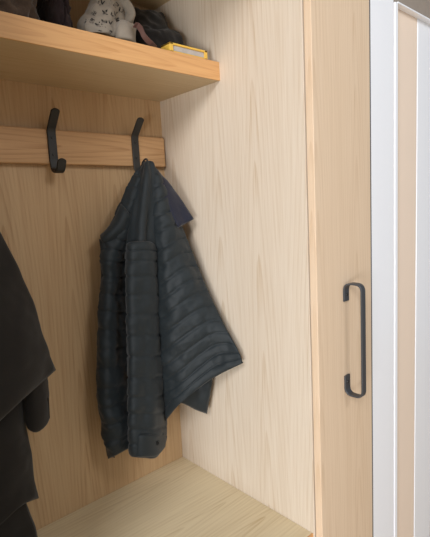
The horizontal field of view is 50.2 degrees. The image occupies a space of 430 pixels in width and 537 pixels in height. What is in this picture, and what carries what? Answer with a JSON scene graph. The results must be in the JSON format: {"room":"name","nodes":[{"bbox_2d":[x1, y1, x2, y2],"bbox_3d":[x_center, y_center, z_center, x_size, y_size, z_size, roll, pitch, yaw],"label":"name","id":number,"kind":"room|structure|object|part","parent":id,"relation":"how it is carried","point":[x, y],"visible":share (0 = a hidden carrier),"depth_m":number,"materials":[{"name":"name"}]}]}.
{"room":"entryway","nodes":[
{"label":"entryway","id":0,"kind":"room"},
{"bbox_3d":[0.877,1.241,-0.277,7.000,0.030,4.060,-10,10,-41],"label":"floor","id":1,"kind":"structure","parent":0,"visible":0},
{"bbox_2d":[0,0,315,536],"bbox_3d":[-0.243,0.001,0.940,0.766,2.218,0.518,-10,10,-41],"label":"wardrobe","id":2,"kind":"object","parent":1,"relation":"on","point":[231,123],"visible":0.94,"depth_m":1.13,"materials":[{"name":"brown wood"}]},
{"bbox_2d":[0,0,39,19],"bbox_3d":[-0.451,-0.535,0.868,0.221,0.177,0.190,-10,10,-41],"label":"cloth bundle","id":3,"kind":"object","parent":2,"relation":"on","point":[26,8],"visible":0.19,"depth_m":0.86,"materials":[{"name":"brown fabric"}]},
{"bbox_2d":[36,0,72,27],"bbox_3d":[-0.344,-0.543,0.969,0.051,0.156,0.138,-10,10,-41],"label":"cloth bundle","id":4,"kind":"object","parent":2,"relation":"on","point":[52,11],"visible":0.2,"depth_m":0.93,"materials":[{"name":"black fabric"}]},
{"bbox_2d":[0,108,165,172],"bbox_3d":[-0.396,-0.293,1.055,0.718,0.145,0.069,-10,10,-41],"label":"coat rack","id":5,"kind":"object","parent":2,"relation":"attached to","point":[57,149],"visible":0.84,"depth_m":1.12,"materials":[{"name":"brown wood"}]},
{"bbox_2d":[0,232,55,536],"bbox_3d":[-0.447,0.232,0.908,0.278,0.846,0.205,-10,10,-41],"label":"coat","id":6,"kind":"object","parent":5,"relation":"hanging from","point":[26,364],"visible":1,"depth_m":0.93,"materials":[{"name":"fabric"}]},
{"bbox_2d":[96,158,242,458],"bbox_3d":[-0.135,0.100,1.193,0.370,0.773,0.187,-4,8,-9],"label":"quilted jacket","id":7,"kind":"object","parent":5,"relation":"hanging from","point":[163,339],"visible":1,"depth_m":1.16,"materials":[{"name":"fabric"}]},
{"bbox_3d":[-0.412,-0.035,1.121,0.730,2.140,0.018,-10,10,-41],"label":"panel","id":8,"kind":"part","parent":2,"relation":"part of","materials":[{"name":"brown wood"}]},
{"bbox_2d":[77,0,136,42],"bbox_3d":[-0.231,-0.576,0.985,0.142,0.191,0.119,-10,10,-41],"label":"scarf","id":9,"kind":"object","parent":2,"relation":"on","point":[115,18],"visible":0.98,"depth_m":0.96,"materials":[{"name":"grey fabric"}]},
{"bbox_2d":[85,0,122,33],"bbox_3d":[-0.230,-0.541,0.973,0.116,0.110,0.069,-10,10,-41],"label":"print","id":10,"kind":"object","parent":9,"relation":"attached to","point":[103,16],"depth_m":0.95},
{"bbox_2d":[0,38,217,101],"bbox_3d":[-0.344,-0.442,0.968,0.730,0.043,0.248,-10,10,-41],"label":"shelf","id":11,"kind":"object","parent":2,"relation":"attached to","point":[111,69],"depth_m":1.01,"materials":[{"name":"brown wood"}]},
{"bbox_2d":[133,22,156,46],"bbox_3d":[-0.146,-0.502,0.991,0.022,0.043,0.061,3,9,37],"label":"strap","id":12,"kind":"object","parent":2,"relation":"on","point":[137,25],"visible":0.91,"depth_m":0.98,"materials":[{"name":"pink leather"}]},
{"bbox_2d":[130,0,169,9],"bbox_3d":[-0.275,-0.670,0.848,0.730,0.030,0.490,-10,10,-41],"label":"shelf","id":13,"kind":"object","parent":2,"relation":"attached to","point":[141,4],"depth_m":1.23,"materials":[{"name":"brown wood"}]},
{"bbox_2d":[133,7,183,47],"bbox_3d":[-0.152,-0.589,1.148,0.157,0.163,0.143,-10,10,-41],"label":"garment","id":14,"kind":"object","parent":2,"relation":"on","point":[154,24],"visible":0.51,"depth_m":1.10,"materials":[{"name":"black fabric"}]},
{"bbox_3d":[-0.205,0.669,1.024,0.730,0.030,0.492,-10,10,-41],"label":"bench seat","id":15,"kind":"part","parent":2,"relation":"part of","materials":[{"name":"brown wood"}]},
{"bbox_2d":[161,42,207,59],"bbox_3d":[-0.070,-0.502,1.070,0.112,0.021,0.034,-10,10,-41],"label":"case","id":16,"kind":"object","parent":2,"relation":"on","point":[170,46],"visible":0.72,"depth_m":1.05,"materials":[{"name":"yellow plastic"}]},
{"bbox_3d":[0.034,-0.037,1.189,0.018,2.200,0.518,-10,10,-41],"label":"panel","id":17,"kind":"part","parent":2,"relation":"part of","materials":[{"name":"brown wood"}]},
{"bbox_2d":[303,0,371,536],"bbox_3d":[0.134,-0.048,1.233,0.226,2.200,0.586,-10,10,-41],"label":"tall cabinet","id":18,"kind":"object","parent":1,"relation":"on","point":[336,32],"visible":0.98,"depth_m":1.04,"materials":[{"name":"brown wood"}]},
{"bbox_3d":[0.323,0.166,1.057,0.021,0.269,0.047,-10,10,-41],"label":"handle","id":19,"kind":"part","parent":18,"relation":"part of","materials":[{"name":"grey metal"}]},
{"bbox_2d":[369,0,372,536],"bbox_3d":[0.375,-0.048,1.140,0.005,2.200,0.029,-10,10,-41],"label":"trim","id":20,"kind":"structure","parent":18,"relation":"attached to","point":[369,0],"depth_m":1.13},
{"bbox_2d":[370,0,393,536],"bbox_3d":[0.402,-0.057,1.199,0.115,2.200,0.078,-10,10,-41],"label":"trim","id":21,"kind":"structure","parent":1,"relation":"on","point":[381,11],"depth_m":1.17,"materials":[{"name":"white paint"}]},
{"bbox_2d":[393,2,397,536],"bbox_3d":[0.471,0.178,1.283,0.015,1.705,0.076,-10,10,-41],"label":"trim","id":22,"kind":"structure","parent":1,"relation":"on","point":[395,124],"depth_m":1.23,"materials":[{"name":"white paint"}]},
{"bbox_2d":[397,9,416,536],"bbox_3d":[0.524,0.168,1.337,0.147,1.705,0.055,-10,10,-41],"label":"door","id":23,"kind":"structure","parent":1,"relation":"on","point":[407,24],"depth_m":1.31,"materials":[{"name":"beige wood"}]},
{"bbox_2d":[397,2,429,24],"bbox_3d":[0.522,-0.684,1.256,0.243,0.004,0.076,-10,10,-41],"label":"trim","id":24,"kind":"structure","parent":23,"relation":"on","point":[402,7],"depth_m":1.22,"materials":[{"name":"white paint"}]},
{"bbox_2d":[394,0,429,18],"bbox_3d":[0.507,-0.929,1.226,0.243,0.491,0.068,-10,10,-41],"label":"trim","id":25,"kind":"structure","parent":24,"relation":"on","point":[422,7],"depth_m":1.24,"materials":[{"name":"white wood"}]},
{"bbox_2d":[414,19,429,536],"bbox_3d":[0.619,0.151,1.433,0.116,1.705,0.070,-10,10,-41],"label":"trim","id":26,"kind":"structure","parent":1,"relation":"on","point":[422,263],"depth_m":1.39,"materials":[{"name":"white paint"}]}
]}

